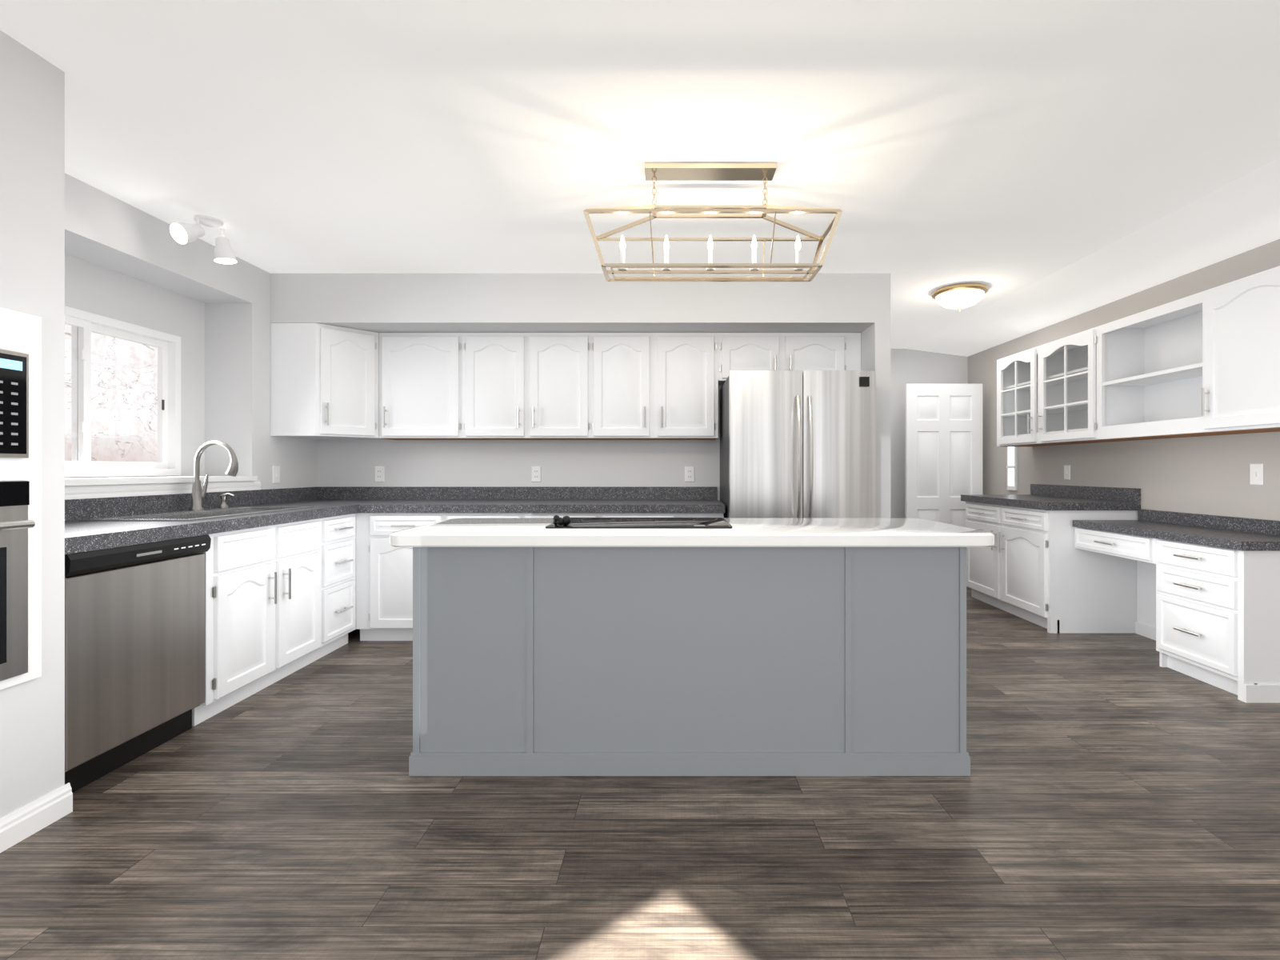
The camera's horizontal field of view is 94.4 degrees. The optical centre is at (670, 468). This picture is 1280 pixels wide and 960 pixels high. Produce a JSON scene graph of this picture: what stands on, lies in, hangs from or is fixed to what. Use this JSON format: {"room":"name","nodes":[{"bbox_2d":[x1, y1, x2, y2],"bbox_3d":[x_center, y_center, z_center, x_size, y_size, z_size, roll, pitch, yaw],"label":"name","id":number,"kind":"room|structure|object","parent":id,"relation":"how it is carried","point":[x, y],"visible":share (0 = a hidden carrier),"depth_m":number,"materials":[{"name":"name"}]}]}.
{"room":"kitchen","nodes":[
{"label":"kitchen","id":0,"kind":"room"},
{"bbox_2d":[0,30,64,818],"bbox_3d":[-2.522,-0.085,-0.630,1.075,2.430,5.140,0,0,0],"label":"wall","id":1,"kind":"structure","parent":0,"point":[32,282],"depth_m":1.87,"materials":[{"name":"white paint"}]},
{"bbox_2d":[0,307,41,689],"bbox_3d":[-1.943,0.087,1.462,0.082,1.125,0.785,0,0,0],"label":"wall oven","id":2,"kind":"object","parent":1,"relation":"attached to","point":[20,497],"visible":1,"depth_m":1.78,"materials":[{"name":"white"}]},
{"bbox_2d":[0,782,72,852],"bbox_3d":[-1.978,1.083,-0.619,0.014,0.095,5.142,0,0,0],"label":"baseboard","id":3,"kind":"structure","parent":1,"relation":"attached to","point":[19,825],"depth_m":1.84,"materials":[{"name":"white wood"}]},
{"bbox_2d":[64,476,170,478],"bbox_3d":[-3.010,0.059,3.002,0.100,0.032,1.125,0,0,0],"label":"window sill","id":4,"kind":"structure","parent":0,"point":[118,477],"depth_m":3.16,"materials":[{"name":"white"}]},
{"bbox_2d":[64,253,204,475],"bbox_3d":[-3.010,-0.489,3.102,0.100,1.128,1.324,0,0,0],"label":"wall","id":5,"kind":"structure","parent":0,"point":[93,288],"depth_m":3.46,"materials":[{"name":"white paint"}]},
{"bbox_2d":[64,172,251,303],"bbox_3d":[-2.860,-1.177,2.852,0.400,0.247,1.824,0,0,0],"label":"wall","id":6,"kind":"structure","parent":0,"point":[102,229],"depth_m":3.04,"materials":[{"name":"white paint"}]},
{"bbox_2d":[64,305,260,499],"bbox_3d":[-2.828,-0.318,2.882,0.405,0.951,1.883,0,0,0],"label":"window","id":7,"kind":"structure","parent":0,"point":[84,325],"depth_m":3.16,"materials":[{"name":"white"}]},
{"bbox_2d":[204,264,317,489],"bbox_3d":[-2.860,-0.085,4.112,0.400,2.430,0.696,0,0,0],"label":"wall","id":8,"kind":"structure","parent":0,"point":[238,378],"depth_m":3.76,"materials":[{"name":"white paint"}]},
{"bbox_2d":[272,465,279,483],"bbox_3d":[-2.653,0.040,3.990,0.012,0.118,0.072,0,0,0],"label":"light switch","id":9,"kind":"object","parent":8,"relation":"attached to","point":[275,474],"visible":1,"depth_m":3.98,"materials":[{"name":"white plastic"}]},
{"bbox_2d":[270,323,383,439],"bbox_3d":[-2.369,-0.595,4.197,0.577,0.750,0.523,0,0,0],"label":"upper cabinet","id":10,"kind":"object","parent":8,"relation":"attached to","point":[324,381],"visible":1,"depth_m":3.96,"materials":[{"name":"white wood"}]},
{"bbox_2d":[317,384,723,500],"bbox_3d":[-0.850,-0.085,4.510,4.420,2.430,0.100,0,0,0],"label":"wall","id":11,"kind":"structure","parent":0,"point":[347,462],"depth_m":4.46,"materials":[{"name":"white paint"}]},
{"bbox_2d":[374,466,384,481],"bbox_3d":[-2.190,0.040,4.455,0.072,0.118,0.008,0,0,0],"label":"electrical outlet","id":12,"kind":"object","parent":11,"relation":"attached to","point":[379,474],"visible":1,"depth_m":4.45,"materials":[{"name":"white plastic"}]},
{"bbox_2d":[378,332,464,439],"bbox_3d":[-1.779,-0.595,4.329,0.601,0.750,0.258,0,0,0],"label":"upper cabinet","id":13,"kind":"object","parent":11,"relation":"attached to","point":[422,375],"depth_m":4.20,"materials":[{"name":"white wood"}]},
{"bbox_2d":[464,332,592,439],"bbox_3d":[-1.022,-0.595,4.329,0.914,0.750,0.258,0,0,0],"label":"upper cabinet","id":14,"kind":"object","parent":11,"relation":"attached to","point":[548,386],"depth_m":4.20,"materials":[{"name":"white wood"}]},
{"bbox_2d":[531,466,540,481],"bbox_3d":[-1.010,0.040,4.455,0.072,0.118,0.008,0,0,0],"label":"electrical outlet","id":15,"kind":"object","parent":11,"relation":"attached to","point":[535,474],"visible":1,"depth_m":4.45,"materials":[{"name":"white plastic"}]},
{"bbox_2d":[592,332,720,439],"bbox_3d":[-0.112,-0.595,4.329,0.904,0.750,0.258,0,0,0],"label":"upper cabinet","id":16,"kind":"object","parent":11,"relation":"attached to","point":[646,386],"depth_m":4.20,"materials":[{"name":"white wood"}]},
{"bbox_2d":[684,466,694,481],"bbox_3d":[0.145,0.040,4.455,0.072,0.118,0.008,0,0,0],"label":"electrical outlet","id":17,"kind":"object","parent":11,"relation":"attached to","point":[689,474],"visible":1,"depth_m":4.45,"materials":[{"name":"white plastic"}]},
{"bbox_2d":[720,332,860,384],"bbox_3d":[0.849,-0.595,4.329,1.019,0.750,0.258,0,0,0],"label":"upper cabinet","id":18,"kind":"object","parent":11,"relation":"attached to","point":[739,351],"depth_m":4.20,"materials":[{"name":"white wood"}]},
{"bbox_2d":[270,273,875,332],"bbox_3d":[-0.650,-1.136,4.198,4.020,0.328,0.524,0,0,0],"label":"soffit","id":19,"kind":"structure","parent":0,"point":[526,302],"depth_m":3.94,"materials":[{"name":"white paint"}]},
{"bbox_2d":[0,587,1279,959],"bbox_3d":[-0.025,1.180,1.605,6.950,0.100,10.010,0,0,0],"label":"floor","id":20,"kind":"structure","parent":0,"point":[1114,797],"depth_m":1.78,"materials":[{"name":"brown wood"}]},
{"bbox_2d":[64,534,211,792],"bbox_3d":[-2.315,0.708,2.276,0.630,0.844,0.608,0,0,0],"label":"dishwasher","id":21,"kind":"object","parent":20,"relation":"on","point":[134,651],"visible":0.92,"depth_m":2.22,"materials":[{"name":"silver metal"}]},
{"bbox_2d":[192,513,355,726],"bbox_3d":[-2.311,0.708,3.220,0.658,0.844,1.239,0,0,0],"label":"base cabinet","id":22,"kind":"object","parent":20,"relation":"on","point":[280,602],"visible":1,"depth_m":3.03,"materials":[{"name":"white wood"}]},
{"bbox_2d":[356,512,522,640],"bbox_3d":[-1.499,0.708,4.130,1.079,0.844,0.620,0,0,0],"label":"base cabinet","id":23,"kind":"object","parent":20,"relation":"on","point":[384,590],"depth_m":3.82,"materials":[{"name":"white wood"}]},
{"bbox_2d":[64,486,724,554],"bbox_3d":[-1.153,0.210,3.203,3.011,0.150,2.513,0,0,0],"label":"countertop","id":24,"kind":"structure","parent":23,"relation":"on","point":[86,536],"depth_m":3.81,"materials":[{"name":"grey stone"}]},
{"bbox_2d":[78,506,313,520],"bbox_3d":[-2.350,0.321,3.045,0.490,0.198,0.900,0,0,0],"label":"sink","id":25,"kind":"object","parent":24,"relation":"in","point":[204,514],"visible":0.25,"depth_m":3.04,"materials":[{"name":"silver metal"}]},
{"bbox_2d":[189,440,238,510],"bbox_3d":[-2.445,0.034,3.267,0.248,0.375,0.241,0,0,0],"label":"faucet","id":26,"kind":"object","parent":24,"relation":"on","point":[198,493],"visible":1,"depth_m":3.17,"materials":[{"name":"silver metal"}]},
{"bbox_2d":[522,512,675,518],"bbox_3d":[-0.470,0.708,4.130,0.980,0.844,0.620,0,0,0],"label":"base cabinet","id":27,"kind":"object","parent":20,"relation":"on","point":[525,515],"depth_m":3.84,"materials":[{"name":"white"}]},
{"bbox_2d":[408,547,970,775],"bbox_3d":[0.071,0.707,2.479,2.066,0.846,0.602,0,0,0],"label":"kitchen island","id":28,"kind":"object","parent":20,"relation":"on","point":[689,661],"visible":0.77,"depth_m":2.19,"materials":[{"name":"grey wood"}]},
{"bbox_2d":[389,518,994,547],"bbox_3d":[0.079,0.259,2.482,2.227,0.048,0.696,0,0,0],"label":"island countertop","id":29,"kind":"structure","parent":28,"relation":"on","point":[741,533],"depth_m":2.14,"materials":[{"name":"white stone"}]},
{"bbox_2d":[545,517,731,528],"bbox_3d":[-0.125,0.232,2.553,0.740,0.007,0.445,0,0,0],"label":"cooktop","id":30,"kind":"object","parent":29,"relation":"in","point":[649,523],"visible":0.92,"depth_m":2.47,"materials":[{"name":"black glass"}]},
{"bbox_2d":[552,515,571,525],"bbox_3d":[-0.439,0.207,2.398,0.075,0.044,0.075,0,0,0],"label":"knobs","id":31,"kind":"object","parent":30,"relation":"on","point":[564,520],"visible":1,"depth_m":2.37,"materials":[{"name":"black plastic"}]},
{"bbox_2d":[676,512,723,517],"bbox_3d":[0.183,0.708,4.130,0.325,0.844,0.620,0,0,0],"label":"base cabinet","id":32,"kind":"object","parent":20,"relation":"on","point":[678,514],"depth_m":3.84,"materials":[{"name":"white"}]},
{"bbox_2d":[720,370,875,518],"bbox_3d":[0.813,0.265,3.993,0.894,1.730,0.895,0,0,0],"label":"fridge","id":33,"kind":"object","parent":20,"relation":"on","point":[794,444],"visible":0.5,"depth_m":3.62,"materials":[{"name":"grey metal"}]},
{"bbox_2d":[965,501,1137,632],"bbox_3d":[2.885,0.708,4.650,0.666,0.844,1.160,0,0,0],"label":"base cabinet","id":34,"kind":"object","parent":20,"relation":"on","point":[1035,566],"visible":0.9,"depth_m":4.07,"materials":[{"name":"white wood"}]},
{"bbox_2d":[960,484,1140,510],"bbox_3d":[2.900,0.210,4.655,0.639,0.150,1.210,0,0,0],"label":"countertop","id":35,"kind":"structure","parent":34,"relation":"on","point":[1057,498],"depth_m":4.38,"materials":[{"name":"grey stone"}]},
{"bbox_2d":[1074,527,1279,703],"bbox_3d":[2.970,0.763,3.463,0.496,0.734,1.211,0,0,0],"label":"desk","id":36,"kind":"object","parent":20,"relation":"on","point":[1210,615],"visible":1,"depth_m":3.04,"materials":[{"name":"white wood"}]},
{"bbox_2d":[1072,508,1279,551],"bbox_3d":[2.985,0.335,3.450,0.469,0.120,1.199,0,0,0],"label":"countertop","id":37,"kind":"structure","parent":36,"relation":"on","point":[1242,534],"depth_m":3.36,"materials":[{"name":"grey stone"}]},
{"bbox_2d":[0,0,1279,348],"bbox_3d":[-0.025,-1.350,1.605,6.950,0.100,10.010,0,0,0],"label":"ceiling","id":38,"kind":"structure","parent":0,"point":[1002,149],"depth_m":2.23,"materials":[{"name":"white paint"}]},
{"bbox_2d":[169,215,236,263],"bbox_3d":[-2.405,-1.201,3.060,0.155,0.196,0.310,0,0,0],"label":"ceiling spotlight","id":39,"kind":"object","parent":38,"relation":"attached to","point":[182,233],"visible":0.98,"depth_m":3.05,"materials":[{"name":"white metal"}]},
{"bbox_2d":[583,162,842,281],"bbox_3d":[0.170,-1.064,2.520,1.037,0.470,0.307,0,0,0],"label":"pendant light","id":40,"kind":"object","parent":38,"relation":"hanging from","point":[710,171],"visible":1,"depth_m":2.51,"materials":[{"name":"brushed brass"}]},
{"bbox_2d":[932,282,987,311],"bbox_3d":[2.100,-1.222,4.300,0.370,0.154,0.370,0,0,0],"label":"flush ceiling light","id":41,"kind":"object","parent":38,"relation":"attached to","point":[959,297],"visible":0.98,"depth_m":4.19,"materials":[{"name":"white glass"}]},
{"bbox_2d":[860,273,890,518],"bbox_3d":[1.413,-0.085,5.173,0.105,2.430,2.474,0,0,0],"label":"wall","id":42,"kind":"structure","parent":0,"point":[875,346],"depth_m":3.94,"materials":[{"name":"white paint"}]},
{"bbox_2d":[890,348,967,518],"bbox_3d":[2.393,-0.085,6.460,1.855,2.430,0.100,0,0,0],"label":"wall","id":43,"kind":"structure","parent":0,"point":[910,366],"depth_m":6.41,"materials":[{"name":"white paint"}]},
{"bbox_2d":[905,384,982,527],"bbox_3d":[2.740,0.137,5.933,0.760,1.975,0.035,0,0,0],"label":"hall door","id":44,"kind":"structure","parent":43,"relation":"in","point":[943,447],"depth_m":5.92,"materials":[{"name":"white wood"}]},
{"bbox_2d":[906,158,1279,356],"bbox_3d":[2.885,-1.257,1.605,0.670,0.084,9.610,0,0,0],"label":"ceiling","id":45,"kind":"structure","parent":0,"point":[1241,215],"depth_m":3.61,"materials":[{"name":"white paint"}]},
{"bbox_2d":[968,239,1279,520],"bbox_3d":[3.270,-0.085,1.605,0.100,2.430,9.610,0,0,0],"label":"wall","id":46,"kind":"structure","parent":0,"point":[1209,475],"depth_m":3.91,"materials":[{"name":"grey paint"}]},
{"bbox_2d":[1006,447,1017,490],"bbox_3d":[3.204,-0.345,5.560,0.029,1.090,0.140,0,0,0],"label":"window","id":47,"kind":"structure","parent":46,"relation":"in","point":[1012,468],"depth_m":5.54,"materials":[{"name":"white"}]},
{"bbox_2d":[996,348,1056,447],"bbox_3d":[3.054,-0.585,4.963,0.328,0.770,0.630,0,0,0],"label":"upper cabinet","id":48,"kind":"object","parent":46,"relation":"attached to","point":[1014,371],"depth_m":5.18,"materials":[{"name":"white wood"}]},
{"bbox_2d":[1064,464,1070,479],"bbox_3d":[3.213,0.030,4.800,0.012,0.118,0.072,0,0,0],"label":"light switch","id":49,"kind":"object","parent":46,"relation":"attached to","point":[1066,472],"visible":1,"depth_m":4.79,"materials":[{"name":"white plastic"}]},
{"bbox_2d":[1032,329,1108,444],"bbox_3d":[3.054,-0.585,4.341,0.328,0.770,0.695,0,0,0],"label":"upper cabinet","id":50,"kind":"object","parent":46,"relation":"attached to","point":[1061,367],"depth_m":4.59,"materials":[{"name":"white wood"}]},
{"bbox_2d":[1089,295,1213,441],"bbox_3d":[3.054,-0.585,3.621,0.328,0.770,0.855,0,0,0],"label":"upper cabinet","id":51,"kind":"object","parent":46,"relation":"attached to","point":[1141,363],"depth_m":3.91,"materials":[{"name":"white wood"}]},
{"bbox_2d":[1192,265,1279,435],"bbox_3d":[3.054,-0.585,2.923,0.328,0.770,0.630,0,0,0],"label":"upper cabinet","id":52,"kind":"object","parent":46,"relation":"attached to","point":[1205,363],"depth_m":3.02,"materials":[{"name":"white wood"}]},
{"bbox_2d":[1249,463,1263,484],"bbox_3d":[3.213,0.030,3.250,0.012,0.118,0.072,0,0,0],"label":"light switch","id":53,"kind":"object","parent":46,"relation":"attached to","point":[1256,474],"visible":1,"depth_m":3.25,"materials":[{"name":"white plastic"}]},
{"label":"outside","id":54,"kind":"structure","parent":0,"visible":0},
{"bbox_2d":[64,324,157,477],"bbox_3d":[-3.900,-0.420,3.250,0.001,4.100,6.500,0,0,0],"label":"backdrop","id":55,"kind":"structure","parent":54,"point":[150,358],"depth_m":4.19,"materials":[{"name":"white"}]}
]}

